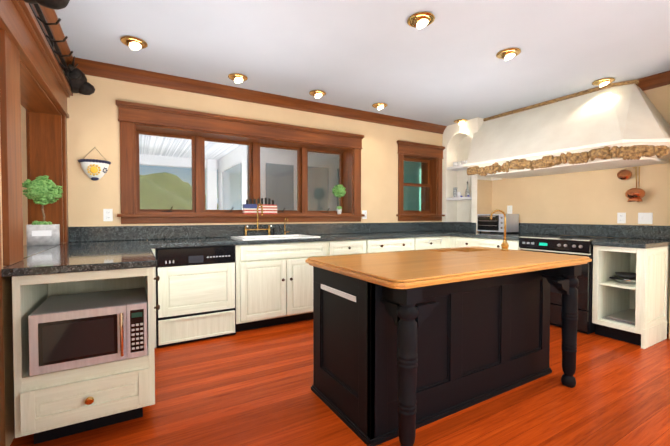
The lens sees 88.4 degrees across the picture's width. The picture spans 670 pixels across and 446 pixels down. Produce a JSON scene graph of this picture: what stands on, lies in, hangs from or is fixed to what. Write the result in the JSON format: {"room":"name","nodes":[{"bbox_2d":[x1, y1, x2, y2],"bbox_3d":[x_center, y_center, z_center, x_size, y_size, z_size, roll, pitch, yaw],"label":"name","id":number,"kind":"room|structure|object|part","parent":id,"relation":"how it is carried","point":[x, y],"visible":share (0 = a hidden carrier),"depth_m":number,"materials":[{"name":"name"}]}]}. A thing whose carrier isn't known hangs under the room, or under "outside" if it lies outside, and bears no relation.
{"room":"kitchen","nodes":[
{"label":"kitchen","id":0,"kind":"room"},
{"bbox_2d":[0,115,63,445],"bbox_3d":[-0.792,-0.138,0.022,0.220,2.610,7.200,-1,1,-30],"label":"wall","id":1,"kind":"structure","parent":0,"point":[8,359],"depth_m":1.74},
{"bbox_2d":[0,0,72,445],"bbox_3d":[-1.798,-0.031,1.811,0.318,2.320,3.100,-1,1,-30],"label":"trim","id":2,"kind":"structure","parent":1,"relation":"attached to","point":[34,83],"depth_m":2.03,"materials":[{"name":"brown wood"}]},
{"bbox_2d":[32,4,75,68],"bbox_3d":[-0.659,-1.387,0.072,0.088,0.115,7.200,-1,1,-30],"label":"crown molding","id":3,"kind":"structure","parent":1,"relation":"attached to","point":[50,15],"depth_m":2.64,"materials":[{"name":"brown wood"}]},
{"bbox_2d":[1,239,156,286],"bbox_3d":[-1.741,0.237,2.557,0.661,0.088,1.868,-1,1,-30],"label":"countertop","id":4,"kind":"structure","parent":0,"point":[110,258],"depth_m":1.88,"materials":[{"name":"grey stone"}]},
{"bbox_2d":[22,175,62,245],"bbox_3d":[-2.465,-0.111,2.911,0.268,0.588,0.270,-1,1,-30],"label":"topiary","id":5,"kind":"object","parent":4,"relation":"on","point":[43,190],"visible":1,"depth_m":2.86,"materials":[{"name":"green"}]},
{"bbox_2d":[28,287,146,375],"bbox_3d":[-1.346,0.587,1.944,0.492,0.306,0.506,-1,1,-30],"label":"microwave","id":6,"kind":"object","parent":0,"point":[69,331],"visible":1,"depth_m":1.76,"materials":[{"name":"grey"}]},
{"bbox_2d":[21,75,442,244],"bbox_3d":[-1.648,-0.221,3.893,8.740,2.610,0.360,-1,1,-30],"label":"wall","id":7,"kind":"structure","parent":0,"point":[92,121],"depth_m":3.53,"materials":[{"name":"beige paint"}]},
{"bbox_2d":[78,147,110,180],"bbox_3d":[-2.273,-0.566,3.256,0.262,0.326,0.126,-1,1,-30],"label":"wall planter","id":8,"kind":"object","parent":7,"relation":"attached to","point":[95,170],"visible":1,"depth_m":3.24,"materials":[{"name":"white ceramic"}]},
{"bbox_2d":[103,209,112,220],"bbox_3d":[-2.210,-0.077,3.356,0.075,0.120,0.010,-1,1,-30],"label":"electrical outlet","id":9,"kind":"object","parent":7,"relation":"attached to","point":[107,214],"visible":1,"depth_m":3.35,"materials":[{"name":"white plastic"}]},
{"bbox_2d":[116,100,364,223],"bbox_3d":[-0.952,-0.608,4.239,2.920,1.200,0.405,-1,1,-30],"label":"window","id":10,"kind":"structure","parent":7,"relation":"in","point":[133,117],"depth_m":3.99,"materials":[{"name":"brown wood"}]},
{"bbox_3d":[-1.008,-0.567,4.338,2.590,0.877,0.089,-1,1,-30],"label":"window sash","id":11,"kind":"part","parent":10,"relation":"part of","materials":[{"name":"brown wood"}]},
{"bbox_2d":[243,198,276,213],"bbox_3d":[-0.889,-0.203,4.099,0.401,0.194,0.077,-1,1,-30],"label":"decoration","id":12,"kind":"object","parent":10,"relation":"on","point":[268,208],"visible":0.96,"depth_m":4.07,"materials":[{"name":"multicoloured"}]},
{"bbox_2d":[332,184,345,213],"bbox_3d":[0.059,-0.321,4.648,0.203,0.404,0.198,-1,1,-30],"label":"topiary","id":13,"kind":"object","parent":10,"relation":"on","point":[339,191],"visible":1,"depth_m":4.60,"materials":[{"name":"green plant"}]},
{"bbox_2d":[67,223,440,242],"bbox_3d":[-0.365,0.081,4.418,4.912,0.144,0.022,-1,1,-30],"label":"backsplash","id":14,"kind":"structure","parent":7,"relation":"attached to","point":[75,234],"depth_m":3.85,"materials":[{"name":"grey stone"}]},
{"bbox_2d":[76,58,446,133],"bbox_3d":[-0.311,-1.479,4.382,4.830,0.115,0.088,-1,1,-30],"label":"crown molding","id":15,"kind":"structure","parent":7,"relation":"attached to","point":[112,71],"depth_m":3.91,"materials":[{"name":"brown wood"}]},
{"bbox_2d":[362,210,366,218],"bbox_3d":[0.419,-0.118,4.878,0.075,0.120,0.010,-1,1,-30],"label":"electrical outlet","id":16,"kind":"object","parent":7,"relation":"attached to","point":[364,212],"visible":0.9,"depth_m":4.88,"materials":[{"name":"white plastic"}]},
{"bbox_2d":[396,140,444,220],"bbox_3d":[1.272,-0.636,5.527,0.974,1.200,0.405,-1,1,-30],"label":"window","id":17,"kind":"structure","parent":7,"relation":"in","point":[433,154],"depth_m":5.53,"materials":[{"name":"brown wood"}]},
{"bbox_3d":[1.272,-0.594,5.528,0.690,0.875,0.075,-1,1,-30],"label":"window sash","id":18,"kind":"part","parent":17,"relation":"part of","materials":[{"name":"brown wood"}]},
{"bbox_2d":[10,319,669,445],"bbox_3d":[0.156,1.180,0.808,8.740,0.060,7.560,-1,1,-30],"label":"floor","id":19,"kind":"structure","parent":0,"point":[251,387],"depth_m":2.12,"materials":[{"name":"brown wood"}]},
{"bbox_2d":[155,245,235,347],"bbox_3d":[-1.403,0.654,3.430,0.688,0.872,0.600,-1,1,-30],"label":"dishwasher","id":20,"kind":"object","parent":19,"relation":"on","point":[195,293],"visible":0.98,"depth_m":3.16,"materials":[{"name":"white paint"}]},
{"bbox_2d":[235,243,336,331],"bbox_3d":[-0.646,0.645,3.911,1.097,0.878,0.638,-1,1,-30],"label":"base cabinet","id":21,"kind":"object","parent":19,"relation":"on","point":[274,278],"depth_m":3.57,"materials":[{"name":"beige wood"}]},
{"bbox_2d":[149,231,452,246],"bbox_3d":[0.079,0.174,4.313,4.251,0.038,0.651,-1,1,-30],"label":"countertop","id":22,"kind":"structure","parent":21,"relation":"on","point":[368,234],"depth_m":3.70,"materials":[{"name":"grey stone"}]},
{"bbox_2d":[241,211,276,234],"bbox_3d":[-0.845,0.012,3.980,0.384,0.300,0.204,-1,1,-30],"label":"faucet","id":23,"kind":"object","parent":22,"relation":"on","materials":[{"name":"gold metal"}]},
{"bbox_2d":[229,235,320,238],"bbox_3d":[-0.666,0.262,3.863,0.870,0.226,0.505,-1,1,-30],"label":"sink","id":24,"kind":"object","parent":22,"relation":"in","point":[230,236],"depth_m":3.87,"materials":[{"name":"white ceramic"}]},
{"bbox_2d":[281,231,288,234],"bbox_3d":[-0.579,0.047,4.178,0.074,0.221,0.123,-1,1,-30],"label":"faucet","id":25,"kind":"object","parent":22,"relation":"on","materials":[{"name":"gold metal"}]},
{"bbox_2d":[592,239,669,254],"bbox_3d":[2.962,0.221,3.376,0.881,0.092,0.410,-1,1,-30],"label":"countertop","id":26,"kind":"structure","parent":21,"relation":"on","point":[652,246],"depth_m":3.17,"materials":[{"name":"grey stone"}]},
{"bbox_2d":[609,272,635,283],"bbox_3d":[2.792,0.535,3.304,0.423,0.082,0.276,-1,1,-30],"label":"pans","id":27,"kind":"object","parent":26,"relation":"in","point":[625,277],"visible":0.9,"depth_m":3.31,"materials":[{"name":"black metal"}]},
{"bbox_2d":[337,239,372,254],"bbox_3d":[-0.012,0.637,4.279,0.670,0.878,0.638,-1,1,-30],"label":"base cabinet","id":28,"kind":"object","parent":19,"relation":"on","point":[347,246],"depth_m":4.05,"materials":[{"name":"beige wood"}]},
{"bbox_2d":[373,239,420,252],"bbox_3d":[0.555,0.630,4.607,0.900,0.878,0.638,-1,1,-30],"label":"base cabinet","id":29,"kind":"object","parent":19,"relation":"on","point":[379,245],"depth_m":4.36,"materials":[{"name":"beige wood"}]},
{"bbox_2d":[421,235,440,249],"bbox_3d":[1.090,0.623,4.916,0.595,0.878,0.638,-1,1,-30],"label":"base cabinet","id":30,"kind":"object","parent":19,"relation":"on","point":[435,243],"depth_m":4.67,"materials":[{"name":"beige wood"}]},
{"bbox_2d":[311,249,581,445],"bbox_3d":[0.769,0.690,2.353,1.664,0.855,0.928,-1,1,-30],"label":"kitchen island","id":31,"kind":"object","parent":19,"relation":"on","point":[406,344],"depth_m":2.04,"materials":[{"name":"black paint"}]},
{"bbox_2d":[305,249,591,292],"bbox_3d":[0.781,0.261,2.344,1.750,0.033,0.975,-1,1,-30],"label":"island countertop","id":32,"kind":"structure","parent":31,"relation":"on","point":[419,270],"depth_m":1.99,"materials":[{"name":"brown wood"}]},
{"bbox_2d":[492,209,512,252],"bbox_3d":[1.352,0.057,2.788,0.137,0.332,0.101,-1,1,-30],"label":"faucet","id":33,"kind":"object","parent":32,"relation":"on","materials":[{"name":"gold metal"}]},
{"bbox_2d":[453,235,519,249],"bbox_3d":[2.243,0.629,4.639,0.868,0.878,1.042,-1,1,-30],"label":"base cabinet","id":34,"kind":"object","parent":19,"relation":"on","point":[457,241],"depth_m":4.38,"materials":[{"name":"beige wood"}]},
{"bbox_2d":[453,231,544,238],"bbox_3d":[2.098,0.169,4.528,0.541,0.038,1.003,-1,1,-30],"label":"countertop","id":35,"kind":"structure","parent":34,"relation":"on","point":[464,234],"depth_m":4.47,"materials":[{"name":"grey stone"}]},
{"bbox_2d":[477,214,518,232],"bbox_3d":[2.314,0.006,4.931,0.337,0.268,0.445,-1,1,-30],"label":"toaster oven","id":36,"kind":"object","parent":35,"relation":"on","point":[487,224],"visible":0.96,"depth_m":4.80,"materials":[{"name":"silver metal"}]},
{"bbox_2d":[493,231,555,235],"bbox_3d":[2.485,0.165,4.738,0.340,0.038,0.980,-1,1,-30],"label":"countertop","id":37,"kind":"structure","parent":34,"relation":"on","point":[494,233],"depth_m":4.77,"materials":[{"name":"grey stone"}]},
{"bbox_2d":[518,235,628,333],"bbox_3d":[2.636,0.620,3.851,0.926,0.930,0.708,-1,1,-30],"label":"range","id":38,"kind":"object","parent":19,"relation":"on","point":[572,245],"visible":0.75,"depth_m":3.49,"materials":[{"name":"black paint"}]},
{"bbox_2d":[55,0,669,125],"bbox_3d":[0.156,-1.489,0.750,8.740,0.060,7.560,-1,1,-30],"label":"ceiling","id":39,"kind":"structure","parent":0,"point":[447,67],"depth_m":2.94,"materials":[{"name":"white paint"}]},
{"bbox_2d":[24,0,94,94],"bbox_3d":[-1.953,-1.322,2.470,0.290,0.332,1.885,-1,1,-30],"label":"pot rack","id":40,"kind":"object","parent":39,"relation":"hanging from","point":[76,78],"visible":0.96,"depth_m":2.50,"materials":[{"name":"metal"}]},
{"bbox_2d":[120,36,147,49],"bbox_3d":[-1.665,-1.489,2.857,0.200,0.088,0.200,-1,1,-30],"label":"recessed light","id":41,"kind":"object","parent":39,"relation":"in","point":[133,43],"visible":0.98,"depth_m":2.83,"materials":[{"name":"gold metal"}]},
{"bbox_2d":[228,73,247,82],"bbox_3d":[-1.008,-1.504,3.578,0.200,0.088,0.200,-1,1,-30],"label":"recessed light","id":42,"kind":"object","parent":39,"relation":"in","point":[237,78],"visible":0.98,"depth_m":3.54,"materials":[{"name":"gold metal"}]},
{"bbox_2d":[309,90,325,97],"bbox_3d":[-0.203,-1.514,4.044,0.200,0.088,0.200,-1,1,-30],"label":"recessed light","id":43,"kind":"object","parent":39,"relation":"in","point":[317,93],"visible":0.88,"depth_m":4.01,"materials":[{"name":"gold metal"}]},
{"bbox_2d":[372,103,387,109],"bbox_3d":[0.584,-1.524,4.489,0.200,0.088,0.200,-1,1,-30],"label":"recessed light","id":44,"kind":"object","parent":39,"relation":"in","point":[379,106],"visible":0.94,"depth_m":4.45,"materials":[{"name":"gold metal"}]},
{"bbox_2d":[407,12,434,28],"bbox_3d":[0.630,-1.482,2.528,0.200,0.088,0.200,-1,1,-30],"label":"recessed light","id":45,"kind":"object","parent":39,"relation":"in","point":[419,20],"visible":1,"depth_m":2.50,"materials":[{"name":"gold metal"}]},
{"bbox_2d":[454,119,467,124],"bbox_3d":[1.908,-1.540,5.232,0.200,0.088,0.200,-1,1,-30],"label":"recessed light","id":46,"kind":"object","parent":39,"relation":"in","point":[460,121],"visible":0.81,"depth_m":5.19,"materials":[{"name":"gold metal"}]},
{"bbox_2d":[496,48,520,60],"bbox_3d":[1.535,-1.493,3.052,0.200,0.088,0.200,-1,1,-30],"label":"recessed light","id":47,"kind":"object","parent":39,"relation":"in","point":[507,53],"visible":1,"depth_m":3.02,"materials":[{"name":"gold metal"}]},
{"bbox_2d":[592,78,614,86],"bbox_3d":[2.873,-1.507,3.692,0.200,0.088,0.200,-1,1,-30],"label":"recessed light","id":48,"kind":"object","parent":39,"relation":"in","point":[603,82],"visible":0.96,"depth_m":3.66,"materials":[{"name":"gold metal"}]},
{"bbox_2d":[442,117,491,231],"bbox_3d":[2.072,-0.254,5.452,0.340,2.610,0.672,-1,1,-30],"label":"wall","id":49,"kind":"structure","parent":0,"point":[457,141],"depth_m":5.54,"materials":[{"name":"beige paint"}]},
{"bbox_2d":[441,223,475,230],"bbox_3d":[1.917,0.061,5.356,0.022,0.144,0.634,-1,1,-30],"label":"backsplash","id":50,"kind":"structure","parent":49,"relation":"attached to","point":[444,226],"depth_m":5.34,"materials":[{"name":"grey stone"}]},
{"bbox_2d":[453,160,466,165],"bbox_3d":[2.013,-0.932,5.399,0.074,0.075,0.394,-1,1,-30],"label":"cup","id":51,"kind":"object","parent":49,"relation":"on","point":[459,163],"visible":0.33,"depth_m":5.43,"materials":[{"name":"white ceramic"}]},
{"bbox_2d":[453,181,471,196],"bbox_3d":[2.021,-0.527,5.397,0.104,0.246,0.385,-1,1,-30],"label":"bottle","id":52,"kind":"object","parent":49,"relation":"on","point":[458,194],"visible":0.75,"depth_m":5.43,"materials":[{"name":"clear glass"}]},
{"bbox_2d":[492,84,669,237],"bbox_3d":[3.941,-0.197,2.763,0.200,2.610,7.200,-1,1,-30],"label":"wall","id":53,"kind":"structure","parent":0,"point":[594,197],"depth_m":4.10,"materials":[{"name":"beige paint"}]},
{"bbox_2d":[507,205,511,213],"bbox_3d":[2.529,-0.193,4.991,0.010,0.120,0.075,-1,1,-30],"label":"outlet","id":54,"kind":"object","parent":53,"relation":"attached to","point":[509,209],"visible":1,"depth_m":4.99,"materials":[{"name":"white plastic"}]},
{"bbox_2d":[463,79,669,179],"bbox_3d":[2.506,-1.069,4.176,0.841,0.923,2.385,-1,1,-30],"label":"range hood","id":55,"kind":"object","parent":53,"relation":"attached to","point":[623,124],"visible":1,"depth_m":3.76,"materials":[{"name":"beige paint"}]},
{"bbox_2d":[519,223,669,238],"bbox_3d":[2.908,0.083,4.324,0.022,0.144,2.118,-1,1,-30],"label":"backsplash","id":56,"kind":"structure","parent":53,"relation":"attached to","point":[615,231],"depth_m":4.02,"materials":[{"name":"grey stone"}]},
{"bbox_2d":[617,213,625,222],"bbox_3d":[3.194,-0.056,3.844,0.010,0.120,0.075,-1,1,-30],"label":"outlet","id":57,"kind":"object","parent":53,"relation":"attached to","point":[621,217],"visible":1,"depth_m":3.84,"materials":[{"name":"white plastic"}]},
{"bbox_2d":[617,167,645,201],"bbox_3d":[3.181,-0.415,3.708,0.153,0.375,0.251,-1,1,-30],"label":"pots","id":58,"kind":"object","parent":53,"relation":"hanging from","point":[636,194],"visible":0.98,"depth_m":3.67,"materials":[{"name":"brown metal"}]},
{"bbox_2d":[638,213,652,223],"bbox_3d":[3.296,-0.050,3.664,0.015,0.120,0.120,-1,1,-30],"label":"light switch","id":59,"kind":"object","parent":53,"relation":"attached to","point":[645,218],"visible":1,"depth_m":3.66,"materials":[{"name":"white plastic"}]},
{"bbox_2d":[602,309,634,325],"bbox_3d":[2.902,0.916,3.375,0.570,0.026,0.260,-1,1,-30],"label":"shelf","id":60,"kind":"object","parent":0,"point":[626,317],"visible":0.65,"depth_m":3.31,"materials":[{"name":"white wood"}]},
{"bbox_2d":[669,305,669,338],"bbox_3d":[4.410,-0.168,1.417,0.340,2.610,4.400,-1,1,-30],"label":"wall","id":61,"kind":"structure","parent":0,"point":[669,321],"depth_m":3.26,"materials":[{"name":"beige paint"}]},
{"bbox_2d":[638,71,669,90],"bbox_3d":[3.333,-1.460,3.500,0.088,0.115,0.508,-1,1,-30],"label":"crown molding","id":62,"kind":"structure","parent":61,"relation":"attached to","point":[660,79],"depth_m":3.56,"materials":[{"name":"brown wood"}]},
{"label":"outside","id":63,"kind":"structure","parent":0,"visible":0},
{"bbox_2d":[139,134,239,169],"bbox_3d":[-2.430,-1.319,5.879,11.000,0.280,3.880,-1,1,-30],"label":"ceiling","id":64,"kind":"structure","parent":63,"point":[174,160],"depth_m":6.74,"materials":[{"name":"white"}]},
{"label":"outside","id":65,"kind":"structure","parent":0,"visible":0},
{"bbox_2d":[140,172,217,209],"bbox_3d":[-45.941,-5.288,38.022,100.000,30.078,86.000,-1,1,-30],"label":"hills","id":66,"kind":"structure","parent":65,"point":[180,190],"depth_m":67.66,"materials":[{"name":"green plant"}]},
{"bbox_2d":[206,159,216,209],"bbox_3d":[-2.443,-0.019,5.928,11.000,2.720,3.930,-1,1,-30],"label":"column","id":67,"kind":"structure","parent":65,"point":[211,194],"depth_m":7.62,"materials":[{"name":"white paint"}]},
{"bbox_2d":[218,145,245,209],"bbox_3d":[-2.009,-0.190,6.867,0.165,2.420,2.335,-1,1,-30],"label":"wall","id":68,"kind":"structure","parent":67,"relation":"on","point":[233,167],"depth_m":6.61,"materials":[{"name":"white paint"}]},
{"bbox_2d":[246,145,338,210],"bbox_3d":[0.392,-0.188,6.796,4.220,2.420,0.165,-1,1,-30],"label":"wall","id":69,"kind":"structure","parent":67,"relation":"on","point":[264,158],"depth_m":6.04,"materials":[{"name":"white paint"}]},
{"bbox_2d":[403,161,420,210],"bbox_3d":[1.034,-0.188,6.107,1.400,2.450,0.100,-1,1,-30],"label":"wall","id":70,"kind":"structure","parent":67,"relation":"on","point":[413,175],"depth_m":6.32,"materials":[{"name":"teal"}]}
]}

